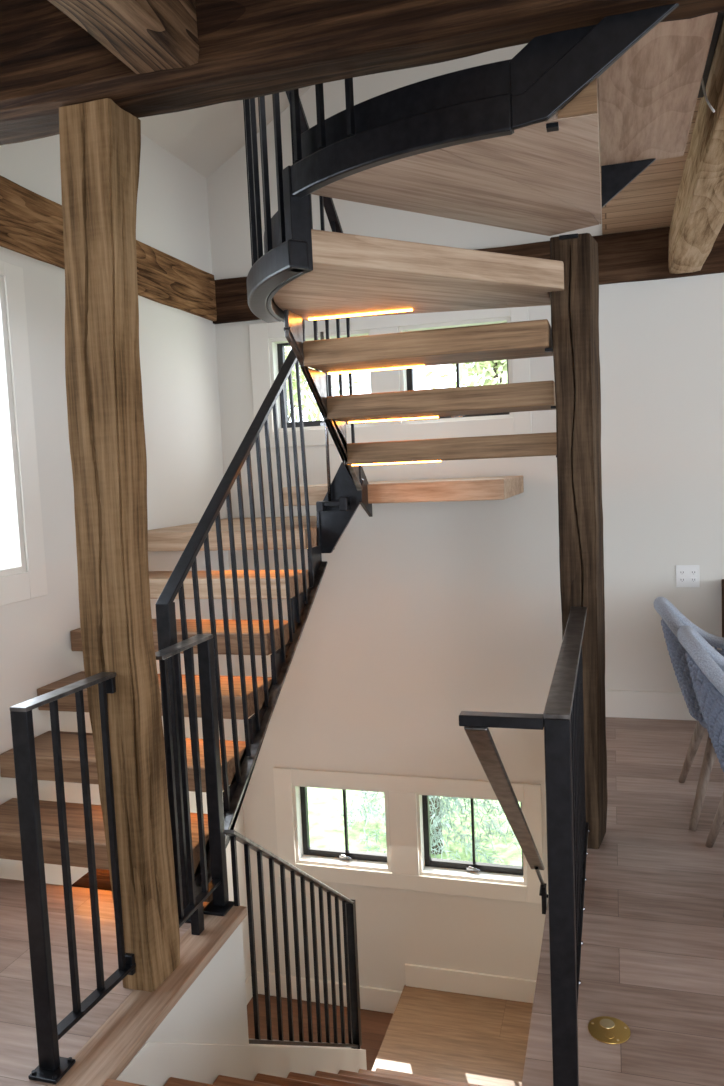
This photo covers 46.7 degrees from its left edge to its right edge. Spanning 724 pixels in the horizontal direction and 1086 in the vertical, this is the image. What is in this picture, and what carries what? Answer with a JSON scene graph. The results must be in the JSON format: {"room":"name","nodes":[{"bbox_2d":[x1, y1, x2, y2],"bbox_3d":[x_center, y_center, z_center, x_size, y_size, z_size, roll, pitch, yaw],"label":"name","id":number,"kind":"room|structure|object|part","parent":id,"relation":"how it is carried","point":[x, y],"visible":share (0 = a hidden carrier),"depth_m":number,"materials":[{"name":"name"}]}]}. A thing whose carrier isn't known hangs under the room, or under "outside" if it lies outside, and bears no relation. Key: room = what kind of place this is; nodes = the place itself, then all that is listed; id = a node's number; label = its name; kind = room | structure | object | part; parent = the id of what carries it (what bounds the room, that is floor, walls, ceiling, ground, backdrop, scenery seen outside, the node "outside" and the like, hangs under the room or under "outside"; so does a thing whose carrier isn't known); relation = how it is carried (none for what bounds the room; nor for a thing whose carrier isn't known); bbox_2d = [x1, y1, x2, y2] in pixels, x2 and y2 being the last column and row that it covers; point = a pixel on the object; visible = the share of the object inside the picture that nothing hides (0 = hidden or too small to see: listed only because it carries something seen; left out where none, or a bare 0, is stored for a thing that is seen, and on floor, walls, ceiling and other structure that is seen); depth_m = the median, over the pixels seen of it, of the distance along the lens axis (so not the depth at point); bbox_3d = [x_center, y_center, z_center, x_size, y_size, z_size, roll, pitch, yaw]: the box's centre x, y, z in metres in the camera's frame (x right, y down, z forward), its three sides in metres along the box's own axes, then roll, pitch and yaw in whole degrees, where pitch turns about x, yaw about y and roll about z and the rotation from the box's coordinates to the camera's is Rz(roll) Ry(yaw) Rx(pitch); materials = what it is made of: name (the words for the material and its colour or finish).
{"room":"stairwell","nodes":[
{"label":"stairwell","id":0,"kind":"room"},
{"bbox_2d":[0,133,250,979],"bbox_3d":[-2.130,0.942,1.813,0.150,5.900,8.280,-1,5,17],"label":"wall","id":1,"kind":"structure","parent":0,"point":[180,386],"depth_m":4.70,"materials":[{"name":"white paint"}]},
{"bbox_2d":[0,275,25,576],"bbox_3d":[-1.803,-0.436,2.942,0.121,1.290,1.580,-1,5,17],"label":"window","id":2,"kind":"structure","parent":1,"relation":"in","point":[12,549],"depth_m":3.68,"materials":[{"name":"white paint"}]},
{"bbox_2d":[0,260,47,605],"bbox_3d":[-1.739,-0.407,2.926,0.012,1.470,1.820,-1,5,17],"label":"trim","id":3,"kind":"structure","parent":1,"relation":"attached to","point":[30,584],"depth_m":3.72,"materials":[{"name":"white paint"}]},
{"bbox_2d":[0,176,215,320],"bbox_3d":[-1.915,-1.294,2.345,0.043,0.300,6.640,-1,5,17],"label":"beam","id":4,"kind":"structure","parent":1,"relation":"attached to","point":[31,224],"depth_m":3.94,"materials":[{"name":"brown wood"}]},
{"bbox_2d":[146,922,248,1044],"bbox_3d":[-1.123,2.441,2.738,1.200,2.068,1.130,-1,5,17],"label":"wall","id":5,"kind":"structure","parent":0,"point":[213,1010],"depth_m":2.82,"materials":[{"name":"white paint"}]},
{"bbox_2d":[102,1079,145,1085],"bbox_3d":[-0.182,1.410,1.975,1.045,0.034,0.140,-1,5,17],"label":"trim","id":6,"kind":"structure","parent":5,"relation":"attached to","point":[109,1082],"depth_m":2.16,"materials":[{"name":"brown wood"}]},
{"bbox_2d":[48,905,246,1085],"bbox_3d":[-0.625,1.379,2.564,0.140,0.034,1.020,-1,5,17],"label":"trim","id":7,"kind":"structure","parent":5,"relation":"attached to","point":[108,1052],"depth_m":2.45,"materials":[{"name":"brown wood"}]},
{"bbox_2d":[157,634,233,934],"bbox_3d":[-0.577,0.835,2.849,0.090,0.995,0.355,-1,5,17],"label":"guard rail","id":8,"kind":"object","parent":7,"relation":"on","point":[220,904],"visible":0.94,"depth_m":2.89,"materials":[{"name":"metal"}]},
{"bbox_3d":[-0.604,0.346,2.807,0.059,0.012,0.352,-1,5,17],"label":"rail","id":9,"kind":"part","parent":8,"relation":"part of","materials":[{"name":"metal"}]},
{"bbox_3d":[-0.565,1.227,2.862,0.032,0.014,0.312,-1,5,17],"label":"rail","id":10,"kind":"part","parent":8,"relation":"part of","materials":[{"name":"metal"}]},
{"bbox_3d":[-0.532,0.821,2.996,0.046,0.973,0.040,-1,5,17],"label":"newel post","id":11,"kind":"part","parent":8,"relation":"part of","materials":[{"name":"metal"}]},
{"bbox_3d":[-0.517,1.312,3.018,0.090,0.010,0.090,-1,5,17],"label":"plate","id":12,"kind":"part","parent":8,"relation":"part of","materials":[{"name":"metal"}]},
{"bbox_2d":[116,1042,366,1085],"bbox_3d":[-0.365,2.255,3.354,0.118,1.865,2.170,-1,5,17],"label":"trim","id":13,"kind":"structure","parent":5,"relation":"attached to","point":[154,1063],"depth_m":2.88,"materials":[{"name":"white paint"}]},
{"bbox_2d":[223,829,361,1048],"bbox_3d":[-0.248,1.836,3.698,0.046,1.759,1.338,-1,5,17],"label":"guard rail","id":14,"kind":"object","parent":13,"relation":"on","point":[348,905],"visible":0.94,"depth_m":3.62,"materials":[{"name":"metal"}]},
{"bbox_3d":[-0.265,1.447,3.664,0.042,0.978,1.337,-1,5,17],"label":"rail","id":15,"kind":"part","parent":14,"relation":"part of","materials":[{"name":"metal"}]},
{"bbox_3d":[-0.228,2.235,3.741,0.035,0.956,1.317,-1,5,17],"label":"rail","id":16,"kind":"part","parent":14,"relation":"part of","materials":[{"name":"metal"}]},
{"bbox_3d":[-0.045,2.241,4.356,0.046,0.792,0.045,-1,5,17],"label":"newel post","id":17,"kind":"part","parent":14,"relation":"part of","materials":[{"name":"metal"}]},
{"bbox_2d":[139,87,309,177],"bbox_3d":[1.103,-3.119,0.479,7.250,2.310,8.330,-1,5,17],"label":"ceiling","id":18,"kind":"structure","parent":0,"point":[204,137],"depth_m":5.06,"materials":[{"name":"white paint"}]},
{"bbox_2d":[247,994,392,1069],"bbox_3d":[-0.575,3.337,4.524,1.200,0.050,2.680,-1,5,17],"label":"floor","id":19,"kind":"structure","parent":0,"point":[374,1024],"depth_m":5.59,"materials":[{"name":"brown wood"}]},
{"bbox_2d":[0,717,723,1085],"bbox_3d":[1.294,1.435,0.928,6.900,0.030,8.130,-1,5,17],"label":"floor","id":20,"kind":"structure","parent":0,"point":[652,949],"depth_m":2.73,"materials":[{"name":"brown wood"}]},
{"bbox_2d":[10,672,135,1083],"bbox_3d":[-0.797,0.892,2.333,0.085,0.988,0.405,-1,5,17],"label":"guard rail","id":21,"kind":"object","parent":20,"relation":"on","point":[52,1067],"visible":1,"depth_m":2.25,"materials":[{"name":"metal"}]},
{"bbox_3d":[-0.850,0.908,2.183,0.050,0.968,0.025,-1,5,17],"label":"newel post","id":22,"kind":"part","parent":21,"relation":"part of","materials":[{"name":"metal"}]},
{"bbox_3d":[-0.821,1.394,2.222,0.085,0.010,0.085,-1,5,17],"label":"plate","id":23,"kind":"part","parent":21,"relation":"part of","materials":[{"name":"metal"}]},
{"bbox_3d":[-0.811,0.405,2.304,0.050,0.012,0.377,-1,5,20],"label":"rail","id":24,"kind":"part","parent":21,"relation":"part of","materials":[{"name":"metal"}]},
{"bbox_3d":[-0.764,1.299,2.392,0.035,0.014,0.349,-1,5,21],"label":"rail","id":25,"kind":"part","parent":21,"relation":"part of","materials":[{"name":"metal"}]},
{"bbox_2d":[58,99,177,990],"bbox_3d":[-0.716,0.063,2.533,0.225,2.598,0.192,-1,5,17],"label":"timber post","id":26,"kind":"object","parent":20,"relation":"on","point":[100,140],"visible":0.94,"depth_m":2.45,"materials":[{"name":"brown wood"}]},
{"bbox_2d":[0,1,723,922],"bbox_3d":[0.031,-0.587,3.779,2.917,4.056,2.977,-1,5,17],"label":"staircase","id":27,"kind":"structure","parent":20,"relation":"on","point":[522,142],"depth_m":3.00,"materials":[{"name":"brown wood"}]},
{"bbox_3d":[-0.655,0.765,2.941,0.050,1.122,0.050,-1,5,17],"label":"newel post","id":28,"kind":"part","parent":27,"relation":"part of","materials":[{"name":"metal"}]},
{"bbox_3d":[-0.630,1.320,2.989,0.100,0.011,0.100,-1,5,17],"label":"plate","id":29,"kind":"part","parent":27,"relation":"part of","materials":[{"name":"metal"}]},
{"bbox_3d":[-0.498,-0.391,3.539,0.050,1.099,1.500,-1,5,17],"label":"handrail","id":30,"kind":"part","parent":27,"relation":"part of","materials":[{"name":"metal"}]},
{"bbox_3d":[-0.195,-0.980,2.546,0.070,0.300,0.043,-6,6,-33],"label":"step plate","id":31,"kind":"part","parent":27,"relation":"part of","materials":[{"name":"metal"}]},
{"bbox_3d":[-0.187,-1.643,3.800,0.045,0.683,0.872,-1,5,17],"label":"handrail","id":32,"kind":"part","parent":27,"relation":"part of","materials":[{"name":"metal"}]},
{"bbox_3d":[-0.184,-0.629,4.298,0.018,0.890,0.017,-1,5,17],"label":"tie rod","id":33,"kind":"part","parent":27,"relation":"part of","materials":[{"name":"black metal"}]},
{"bbox_3d":[0.956,-1.288,3.005,0.187,0.143,0.018,-1,5,17],"label":"gusset plate","id":34,"kind":"part","parent":27,"relation":"part of","materials":[{"name":"metal"}]},
{"bbox_3d":[1.026,-1.533,2.477,0.062,0.036,0.980,-1,5,17],"label":"closing plate","id":35,"kind":"part","parent":27,"relation":"part of","materials":[{"name":"metal"}]},
{"bbox_2d":[459,607,588,1085],"bbox_3d":[0.579,0.809,2.639,0.275,0.982,1.471,-1,5,17],"label":"guard rail","id":36,"kind":"object","parent":20,"relation":"on","point":[562,719],"visible":1,"depth_m":1.95,"materials":[{"name":"metal"}]},
{"bbox_2d":[464,726,547,913],"bbox_3d":[0.558,1.017,2.813,0.114,1.342,1.668,-1,5,17],"label":"handrail","id":37,"kind":"object","parent":36,"relation":"attached to","point":[482,742],"visible":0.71,"depth_m":2.45,"materials":[{"name":"wood"}]},
{"bbox_3d":[0.467,0.874,1.955,0.058,0.960,0.040,-1,5,17],"label":"newel post","id":38,"kind":"part","parent":36,"relation":"part of","materials":[{"name":"metal"}]},
{"bbox_3d":[0.644,0.323,2.583,0.060,0.012,1.448,-1,5,17],"label":"rail","id":39,"kind":"part","parent":36,"relation":"part of","materials":[{"name":"metal"}]},
{"bbox_3d":[0.689,1.188,2.678,0.034,0.014,1.406,-1,5,17],"label":"rail","id":40,"kind":"part","parent":36,"relation":"part of","materials":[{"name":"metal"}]},
{"bbox_2d":[549,233,606,848],"bbox_3d":[0.873,0.023,3.348,0.180,2.398,0.194,-1,5,17],"label":"timber post","id":41,"kind":"object","parent":20,"relation":"on","point":[575,309],"visible":0.81,"depth_m":3.25,"materials":[{"name":"brown wood"}]},
{"bbox_2d":[588,1016,630,1043],"bbox_3d":[0.674,1.327,2.286,0.112,0.006,0.112,-1,5,17],"label":"floor outlet","id":42,"kind":"object","parent":20,"relation":"on","point":[605,1029],"visible":1,"depth_m":2.28,"materials":[{"name":"gold metal"}]},
{"bbox_2d":[654,597,723,830],"bbox_3d":[1.583,0.708,3.666,0.570,0.930,0.654,-1,5,17],"label":"dining chair","id":43,"kind":"object","parent":20,"relation":"on","point":[673,619],"visible":0.55,"depth_m":3.57,"materials":[{"name":"blue fabric"}]},
{"bbox_3d":[1.560,0.952,3.924,0.048,0.403,0.190,-5,5,-23],"label":"leg","id":44,"kind":"part","parent":43,"relation":"part of","materials":[{"name":"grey wood"}]},
{"bbox_3d":[1.438,0.993,3.511,0.190,0.403,0.048,-6,6,-34],"label":"leg","id":45,"kind":"part","parent":43,"relation":"part of","materials":[{"name":"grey wood"}]},
{"bbox_2d":[677,626,723,916],"bbox_3d":[1.436,0.772,2.993,0.570,0.930,0.654,-1,5,17],"label":"dining chair","id":46,"kind":"object","parent":20,"relation":"on","point":[705,664],"visible":1,"depth_m":2.91,"materials":[{"name":"blue fabric"}]},
{"bbox_3d":[1.406,1.017,3.248,0.048,0.403,0.190,-5,6,-29],"label":"leg","id":47,"kind":"part","parent":46,"relation":"part of","materials":[{"name":"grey wood"}]},
{"bbox_2d":[722,579,723,637],"bbox_3d":[2.513,0.632,4.546,1.000,0.839,0.331,-1,5,17],"label":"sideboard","id":48,"kind":"object","parent":20,"relation":"on","point":[722,579],"visible":0.46,"depth_m":4.77,"materials":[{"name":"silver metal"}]},
{"bbox_2d":[371,985,532,1085],"bbox_3d":[0.689,3.033,4.958,1.155,0.050,1.080,-1,5,17],"label":"floor","id":49,"kind":"structure","parent":0,"point":[472,1039],"depth_m":5.08,"materials":[{"name":"brown wood"}]},
{"bbox_2d":[164,1068,481,1085],"bbox_3d":[0.216,2.240,3.239,1.055,1.863,2.380,-1,5,17],"label":"staircase","id":50,"kind":"structure","parent":49,"relation":"on","point":[380,1077],"depth_m":3.58,"materials":[{"name":"brown wood"}]},
{"bbox_2d":[207,48,723,990],"bbox_3d":[2.409,-0.765,4.721,7.250,8.400,0.160,-1,5,17],"label":"wall","id":51,"kind":"structure","parent":0,"point":[422,614],"depth_m":5.29,"materials":[{"name":"white paint"}]},
{"bbox_2d":[269,330,372,430],"bbox_3d":[-0.242,-1.044,5.462,0.697,0.602,0.131,-1,5,17],"label":"window","id":52,"kind":"structure","parent":51,"relation":"in","point":[277,346],"depth_m":5.50,"materials":[{"name":"white paint"}]},
{"bbox_2d":[292,784,390,871],"bbox_3d":[-0.124,1.910,5.721,0.672,0.567,0.131,-1,5,17],"label":"window","id":53,"kind":"structure","parent":51,"relation":"in","point":[305,854],"depth_m":5.75,"materials":[{"name":"white paint"}]},
{"bbox_3d":[-0.112,2.152,5.744,0.092,0.034,0.036,-1,5,17],"label":"crank handle","id":54,"kind":"part","parent":53,"relation":"part of","materials":[{"name":"silver metal"}]},
{"bbox_2d":[249,307,531,448],"bbox_3d":[0.142,-1.044,5.271,1.800,0.810,0.020,-1,5,17],"label":"trim","id":55,"kind":"structure","parent":51,"relation":"attached to","point":[260,334],"depth_m":5.25,"materials":[{"name":"white paint"}]},
{"bbox_2d":[245,964,535,1012],"bbox_3d":[-0.043,3.114,4.450,2.270,0.360,2.480,-1,5,17],"label":"baseboard","id":56,"kind":"structure","parent":51,"relation":"attached to","point":[426,977],"depth_m":5.58,"materials":[{"name":"white paint"}]},
{"bbox_2d":[273,767,542,903],"bbox_3d":[0.271,1.910,5.526,1.800,0.775,0.020,-1,5,17],"label":"trim","id":57,"kind":"structure","parent":51,"relation":"attached to","point":[402,790],"depth_m":5.51,"materials":[{"name":"white paint"}]},
{"bbox_2d":[398,317,512,423],"bbox_3d":[0.589,-1.059,5.215,0.692,0.602,0.131,-1,5,17],"label":"window","id":58,"kind":"structure","parent":51,"relation":"in","point":[406,375],"depth_m":5.19,"materials":[{"name":"white paint"}]},
{"bbox_3d":[0.601,-1.063,5.256,0.690,0.600,0.045,-1,5,17],"label":"sash","id":59,"kind":"part","parent":58,"relation":"part of","materials":[{"name":"black"}]},
{"bbox_2d":[212,222,723,323],"bbox_3d":[1.839,-1.640,4.699,5.900,0.282,0.047,-1,5,17],"label":"beam","id":60,"kind":"structure","parent":51,"relation":"attached to","point":[639,255],"depth_m":4.79,"materials":[{"name":"brown wood"}]},
{"bbox_2d":[416,793,526,884],"bbox_3d":[0.719,1.895,5.470,0.702,0.567,0.131,-1,5,17],"label":"window","id":61,"kind":"structure","parent":51,"relation":"in","point":[428,866],"depth_m":5.50,"materials":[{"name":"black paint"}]},
{"bbox_3d":[0.731,2.137,5.492,0.092,0.034,0.036,-1,5,17],"label":"crank handle","id":62,"kind":"part","parent":61,"relation":"part of","materials":[{"name":"silver metal"}]},
{"bbox_2d":[606,690,696,720],"bbox_3d":[3.547,0.933,4.460,4.580,0.165,0.018,-1,5,17],"label":"baseboard","id":63,"kind":"structure","parent":51,"relation":"attached to","point":[619,703],"depth_m":5.00,"materials":[{"name":"white paint"}]},
{"bbox_2d":[676,565,699,586],"bbox_3d":[1.896,0.194,4.879,0.128,0.130,0.009,-1,5,17],"label":"wall outlet","id":64,"kind":"object","parent":51,"relation":"attached to","point":[686,575],"visible":1,"depth_m":4.88,"materials":[{"name":"white plastic"}]},
{"bbox_2d":[679,570,684,574],"bbox_3d":[1.864,0.172,4.883,0.034,0.028,0.003,-1,5,17],"label":"socket","id":65,"kind":"object","parent":64,"relation":"attached to","point":[681,572],"depth_m":4.88,"materials":[{"name":"grey plastic"}]},
{"bbox_2d":[679,577,684,581],"bbox_3d":[1.866,0.214,4.887,0.034,0.028,0.003,-1,5,17],"label":"socket","id":66,"kind":"object","parent":64,"relation":"attached to","point":[681,579],"depth_m":4.89,"materials":[{"name":"grey plastic"}]},
{"bbox_2d":[690,570,696,574],"bbox_3d":[1.924,0.171,4.865,0.034,0.028,0.003,-1,5,17],"label":"socket","id":67,"kind":"object","parent":64,"relation":"attached to","point":[692,572],"depth_m":4.86,"materials":[{"name":"grey plastic"}]},
{"bbox_2d":[690,577,696,581],"bbox_3d":[1.926,0.213,4.869,0.034,0.028,0.003,-1,5,17],"label":"socket","id":68,"kind":"object","parent":64,"relation":"attached to","point":[692,579],"depth_m":4.87,"materials":[{"name":"grey plastic"}]},
{"bbox_2d":[600,97,701,234],"bbox_3d":[1.165,-1.486,0.675,6.900,0.160,8.130,-1,5,17],"label":"deck","id":69,"kind":"object","parent":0,"point":[647,202],"visible":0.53,"depth_m":4.20,"materials":[{"name":"brown wood"}]},
{"bbox_2d":[46,0,199,74],"bbox_3d":[-0.990,-1.249,0.640,0.202,0.306,3.300,-1,5,17],"label":"ceiling beam","id":70,"kind":"structure","parent":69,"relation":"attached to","point":[145,36],"depth_m":2.06,"materials":[{"name":"brown wood"}]},
{"bbox_2d":[0,0,723,143],"bbox_3d":[0.616,-1.422,1.980,5.100,0.356,0.215,-1,5,17],"label":"ceiling beam","id":71,"kind":"structure","parent":69,"relation":"attached to","point":[249,48],"depth_m":2.17,"materials":[{"name":"brown wood"}]},
{"bbox_2d":[668,17,723,273],"bbox_3d":[1.248,-1.460,2.806,0.179,0.273,3.940,-1,5,17],"label":"wooden beam","id":72,"kind":"structure","parent":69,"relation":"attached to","point":[698,211],"depth_m":3.36,"materials":[{"name":"brown wood"}]},
{"bbox_2d":[701,78,714,112],"bbox_3d":[1.051,-1.387,2.564,0.009,0.256,0.313,-1,5,15],"label":"cable","id":73,"kind":"object","parent":72,"relation":"hanging from","point":[702,81],"visible":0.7,"depth_m":2.55,"materials":[{"name":"white plastic"}]},
{"label":"outside","id":74,"kind":"structure","parent":0,"visible":0},
{"bbox_2d":[307,787,521,865],"bbox_3d":[9.375,0.059,31.477,80.000,1.865,54.620,-1,5,17],"label":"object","id":75,"kind":"structure","parent":74,"point":[325,831],"depth_m":9.01,"materials":[{"name":"white"}]},
{"bbox_2d":[285,346,364,421],"bbox_3d":[-2.357,-1.496,17.518,4.847,7.684,3.870,-1,5,17],"label":"leafy tree","id":76,"kind":"object","parent":75,"relation":"on","point":[304,388],"visible":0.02,"depth_m":17.41,"materials":[{"name":"green plant"}]},
{"bbox_2d":[329,791,519,864],"bbox_3d":[0.638,2.138,8.318,2.278,2.158,2.344,-1,5,17],"label":"spruce","id":77,"kind":"object","parent":75,"relation":"on","point":[437,811],"visible":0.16,"depth_m":8.00,"materials":[{"name":"green plant"}]},
{"bbox_2d":[424,360,507,388],"bbox_3d":[2.880,-1.500,14.766,3.846,7.705,4.244,-3,5,-8],"label":"leafy tree","id":78,"kind":"object","parent":75,"relation":"on","point":[499,367],"visible":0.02,"depth_m":13.80,"materials":[{"name":"green plant"}]}
]}

